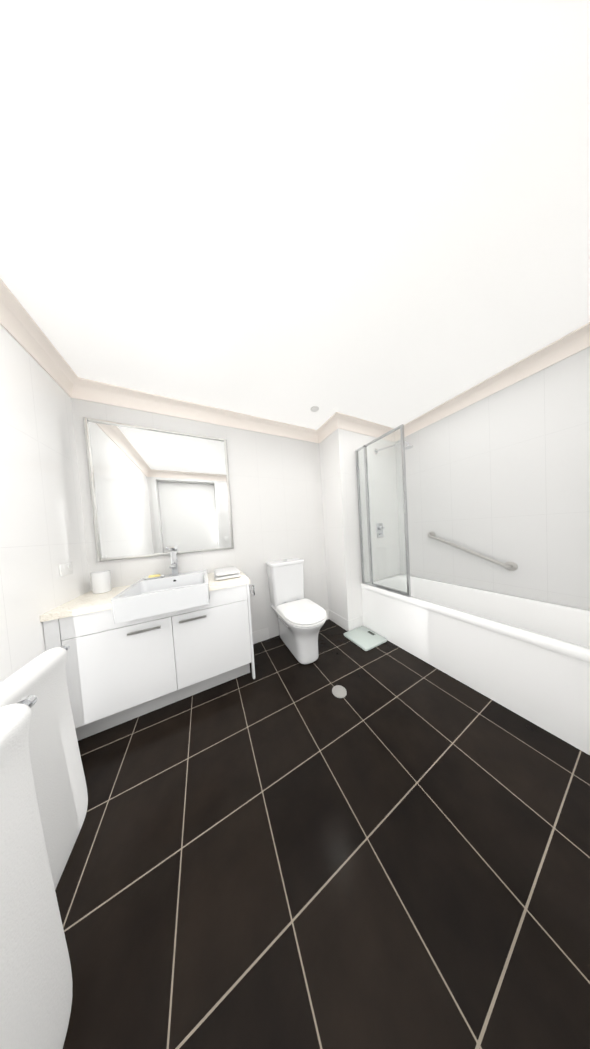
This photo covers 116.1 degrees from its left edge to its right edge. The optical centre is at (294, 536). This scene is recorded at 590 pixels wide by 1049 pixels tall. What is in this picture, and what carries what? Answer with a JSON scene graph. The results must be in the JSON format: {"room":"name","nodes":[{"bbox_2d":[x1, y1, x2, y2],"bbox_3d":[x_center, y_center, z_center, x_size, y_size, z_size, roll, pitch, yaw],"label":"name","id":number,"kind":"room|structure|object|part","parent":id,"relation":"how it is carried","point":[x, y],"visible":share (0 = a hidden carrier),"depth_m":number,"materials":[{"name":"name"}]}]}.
{"room":"bathroom","nodes":[
{"label":"bathroom","id":0,"kind":"room"},
{"bbox_2d":[0,324,89,682],"bbox_3d":[-1.100,0.057,0.278,0.100,2.400,2.480,-4,2,-26],"label":"wall","id":1,"kind":"structure","parent":0,"point":[42,536],"depth_m":1.00,"materials":[{"name":"paint"}]},
{"bbox_2d":[0,278,83,397],"bbox_3d":[-1.178,-1.091,0.465,0.085,0.112,1.890,-4,2,-26],"label":"crown molding","id":2,"kind":"structure","parent":1,"relation":"attached to","point":[22,328],"depth_m":1.04,"materials":[{"name":"white paint"}]},
{"bbox_2d":[59,562,72,576],"bbox_3d":[-1.476,0.213,1.188,0.012,0.075,0.115,-4,2,-26],"label":"electrical outlet plate","id":3,"kind":"object","parent":1,"relation":"attached to","point":[65,569],"visible":1,"depth_m":1.18,"materials":[{"name":"white plastic"}]},
{"bbox_2d":[71,398,327,638],"bbox_3d":[-0.682,-0.023,1.925,2.320,2.400,0.100,-4,2,-26],"label":"wall","id":4,"kind":"structure","parent":0,"point":[275,486],"depth_m":1.99,"materials":[{"name":"paint"}]},
{"bbox_2d":[84,417,233,560],"bbox_3d":[-1.114,-0.387,1.640,1.015,1.097,0.022,-4,2,-26],"label":"mirror","id":5,"kind":"object","parent":4,"relation":"attached to","point":[92,486],"visible":0.96,"depth_m":1.49,"materials":[{"name":"silver metal"}]},
{"bbox_2d":[88,421,231,557],"bbox_3d":[-1.117,-0.387,1.646,0.991,1.073,0.008,-4,2,-26],"label":"mirror panel","id":6,"kind":"object","parent":5,"relation":"attached to","point":[158,492],"visible":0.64,"depth_m":1.60,"materials":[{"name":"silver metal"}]},
{"bbox_2d":[68,377,323,442],"bbox_3d":[-0.667,-1.168,1.828,2.220,0.112,0.085,-4,2,-26],"label":"crown molding","id":7,"kind":"structure","parent":4,"relation":"attached to","point":[94,391],"depth_m":1.68,"materials":[{"name":"white paint"}]},
{"bbox_2d":[252,609,362,643],"bbox_3d":[0.134,1.060,2.068,1.322,0.130,0.375,-4,2,-26],"label":"tiles","id":8,"kind":"structure","parent":4,"relation":"attached to","point":[337,619],"depth_m":2.13,"materials":[{"name":"white tile"}]},
{"bbox_2d":[0,0,589,429],"bbox_3d":[0.266,-1.305,1.009,3.380,0.100,2.580,-4,2,-26],"label":"ceiling","id":9,"kind":"structure","parent":0,"point":[294,212],"depth_m":0.66,"materials":[{"name":"white paint"}]},
{"bbox_2d":[310,406,319,411],"bbox_3d":[0.200,-1.274,1.847,0.092,0.006,0.092,-4,2,-26],"label":"recessed light","id":10,"kind":"object","parent":9,"relation":"in","point":[314,408],"visible":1,"depth_m":1.85,"materials":[{"name":"white plastic"}]},
{"bbox_2d":[55,619,589,1048],"bbox_3d":[0.420,1.189,1.091,3.380,0.100,2.580,-4,2,-26],"label":"floor","id":11,"kind":"structure","parent":0,"point":[284,849],"depth_m":0.65,"materials":[{"name":"tile"}]},
{"bbox_2d":[0,645,87,1048],"bbox_3d":[-0.550,0.749,0.271,0.300,0.949,1.036,-4,2,-26],"label":"towel stand","id":12,"kind":"object","parent":11,"relation":"on","point":[43,799],"visible":1,"depth_m":0.35,"materials":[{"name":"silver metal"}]},
{"bbox_2d":[40,547,254,740],"bbox_3d":[-0.931,0.650,1.411,1.122,1.120,0.599,-4,2,-26],"label":"bathroom vanity","id":13,"kind":"object","parent":11,"relation":"on","point":[140,647],"visible":0.94,"depth_m":1.20,"materials":[{"name":"white wood"}]},
{"bbox_2d":[90,570,111,593],"bbox_3d":[-1.437,0.340,1.367,0.104,0.152,0.104,-4,2,-26],"label":"cup","id":14,"kind":"object","parent":13,"relation":"on","point":[100,581],"visible":1,"depth_m":1.33,"materials":[{"name":"white ceramic"}]},
{"bbox_3d":[-1.062,0.826,1.158,0.514,0.517,0.018,-4,2,-26],"label":"door","id":15,"kind":"part","parent":13,"relation":"part of","materials":[{"name":"white"}]},
{"bbox_3d":[-0.967,0.605,1.183,0.170,0.012,0.021,-4,2,-26],"label":"handle","id":16,"kind":"part","parent":13,"relation":"part of","materials":[{"name":"silver metal"}]},
{"bbox_3d":[-0.852,0.483,1.261,1.030,0.126,0.018,-4,2,-26],"label":"panel","id":17,"kind":"part","parent":13,"relation":"part of","materials":[{"name":"white"}]},
{"bbox_2d":[143,574,164,579],"bbox_3d":[-1.169,0.341,1.533,0.144,0.012,0.100,-4,2,-26],"label":"soap dish","id":18,"kind":"object","parent":13,"relation":"on","point":[147,578],"visible":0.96,"depth_m":1.51,"materials":[{"name":"white ceramic"}]},
{"bbox_2d":[148,574,160,577],"bbox_3d":[-1.170,0.333,1.533,0.080,0.018,0.052,-4,2,-26],"label":"soap","id":19,"kind":"object","parent":18,"relation":"on","point":[155,575],"visible":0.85,"depth_m":1.52,"materials":[{"name":"yellow"}]},
{"bbox_2d":[110,569,209,623],"bbox_3d":[-0.939,0.409,1.406,0.500,0.141,0.596,-4,2,-26],"label":"basin","id":20,"kind":"object","parent":13,"relation":"in","point":[178,591],"depth_m":1.18,"materials":[{"name":"white ceramic"}]},
{"bbox_2d":[169,547,179,575],"bbox_3d":[-1.023,0.214,1.546,0.056,0.248,0.183,-4,2,-26],"label":"tap","id":21,"kind":"object","parent":13,"relation":"on","point":[174,562],"depth_m":1.58,"materials":[{"name":"silver metal"}]},
{"bbox_3d":[-0.723,0.586,1.304,0.170,0.012,0.021,-4,2,-26],"label":"handle","id":22,"kind":"part","parent":13,"relation":"part of","materials":[{"name":"silver metal"}]},
{"bbox_3d":[-0.601,0.790,1.387,0.512,0.517,0.018,-4,2,-26],"label":"door","id":23,"kind":"part","parent":13,"relation":"part of","materials":[{"name":"white wood"}]},
{"bbox_2d":[214,566,240,579],"bbox_3d":[-0.610,0.326,1.644,0.209,0.059,0.299,-4,2,-26],"label":"folded towel","id":24,"kind":"object","parent":13,"relation":"on","point":[226,573],"visible":1,"depth_m":1.54,"materials":[{"name":"grey fabric"}]},
{"bbox_2d":[249,584,254,595],"bbox_3d":[-0.397,0.454,1.613,0.057,0.117,0.175,-4,2,-26],"label":"holder","id":25,"kind":"object","parent":13,"relation":"attached to","point":[253,592],"visible":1,"depth_m":1.56,"materials":[{"name":"silver metal"}]},
{"bbox_2d":[266,558,326,664],"bbox_3d":[0.028,0.702,1.828,0.394,0.871,0.704,-4,2,-26],"label":"toilet","id":26,"kind":"object","parent":11,"relation":"on","point":[301,620],"visible":1,"depth_m":1.82,"materials":[{"name":"white ceramic"}]},
{"bbox_3d":[-0.110,0.291,2.039,0.394,0.034,0.202,-4,2,-26],"label":"cistern lid","id":27,"kind":"part","parent":26,"relation":"part of","materials":[{"name":"white ceramic"}]},
{"bbox_3d":[0.074,0.727,1.738,0.390,0.018,0.505,-4,2,-26],"label":"seat","id":28,"kind":"part","parent":26,"relation":"part of","materials":[{"name":"white plastic"}]},
{"bbox_3d":[0.073,0.702,1.737,0.386,0.028,0.501,-4,2,-26],"label":"lid","id":29,"kind":"part","parent":26,"relation":"part of","materials":[{"name":"white plastic"}]},
{"bbox_2d":[332,685,346,697],"bbox_3d":[0.324,1.134,1.344,0.104,0.004,0.104,-4,2,-26],"label":"drain","id":30,"kind":"object","parent":11,"relation":"on","point":[338,691],"visible":1,"depth_m":1.34,"materials":[{"name":"silver metal"}]},
{"bbox_2d":[344,626,386,650],"bbox_3d":[0.741,1.078,1.964,0.310,0.022,0.326,-4,2,-26],"label":"scale","id":31,"kind":"object","parent":11,"relation":"on","point":[362,638],"visible":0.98,"depth_m":1.93,"materials":[{"name":"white glass"}]},
{"bbox_2d":[355,424,589,754],"bbox_3d":[1.454,0.018,1.562,0.748,2.080,1.706,-4,2,-26],"label":"bathtub","id":32,"kind":"object","parent":11,"relation":"on","point":[528,659],"visible":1,"depth_m":1.34,"materials":[{"name":"white ceramic"}]},
{"bbox_3d":[0.885,-0.220,1.916,0.024,1.559,0.561,-4,2,-26],"label":"screen frame","id":33,"kind":"part","parent":32,"relation":"part of","materials":[{"name":"grey metal"}]},
{"bbox_3d":[0.913,-0.224,1.860,0.006,1.527,0.412,-4,2,-26],"label":"screen glass","id":34,"kind":"part","parent":32,"relation":"part of","materials":[{"name":"clear glass"}]},
{"bbox_2d":[360,573,589,720],"bbox_3d":[1.498,0.738,1.586,0.748,0.405,1.706,-4,2,-26],"label":"tub","id":35,"kind":"object","parent":32,"relation":"in","point":[535,652],"depth_m":1.32,"materials":[{"name":"white ceramic"}]},
{"bbox_3d":[1.187,0.843,1.431,0.020,0.475,1.706,-4,2,-26],"label":"bath panel","id":36,"kind":"part","parent":32,"relation":"part of","materials":[{"name":"white plastic"}]},
{"bbox_2d":[319,428,400,620],"bbox_3d":[0.911,-0.141,2.509,1.060,2.400,0.470,-4,2,-26],"label":"wall","id":37,"kind":"structure","parent":0,"point":[338,447],"depth_m":2.21,"materials":[{"name":"paint"}]},
{"bbox_2d":[328,412,395,441],"bbox_3d":[0.841,-1.272,2.161,0.955,0.112,0.085,-4,2,-26],"label":"crown molding","id":38,"kind":"structure","parent":37,"relation":"attached to","point":[339,420],"depth_m":2.12,"materials":[{"name":"white paint"}]},
{"bbox_2d":[376,523,384,537],"bbox_3d":[1.085,-0.074,2.291,0.110,0.180,0.074,-4,2,-26],"label":"shower mixer","id":39,"kind":"object","parent":37,"relation":"attached to","point":[381,529],"depth_m":2.30,"materials":[{"name":"silver metal"}]},
{"bbox_2d":[374,441,412,453],"bbox_3d":[1.109,-1.009,2.094,0.092,0.155,0.444,-4,2,-26],"label":"shower","id":40,"kind":"object","parent":37,"relation":"attached to","point":[408,446],"visible":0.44,"depth_m":2.03,"materials":[{"name":"silver metal"}]},
{"bbox_2d":[395,347,589,609],"bbox_3d":[1.913,-0.171,1.567,0.100,2.400,2.110,-4,2,-26],"label":"wall","id":41,"kind":"structure","parent":0,"point":[502,475],"depth_m":1.56,"materials":[{"name":"tile"}]},
{"bbox_2d":[428,531,517,570],"bbox_3d":[1.698,0.126,1.851,0.071,0.355,0.690,-4,2,-26],"label":"grab bar","id":42,"kind":"object","parent":41,"relation":"attached to","point":[511,566],"visible":1,"depth_m":1.73,"materials":[{"name":"silver metal"}]},
{"bbox_2d":[396,322,589,440],"bbox_3d":[1.649,-1.307,1.712,0.085,0.112,1.610,-4,2,-26],"label":"crown molding","id":43,"kind":"structure","parent":41,"relation":"attached to","point":[578,340],"depth_m":1.50,"materials":[{"name":"white paint"}]}
]}

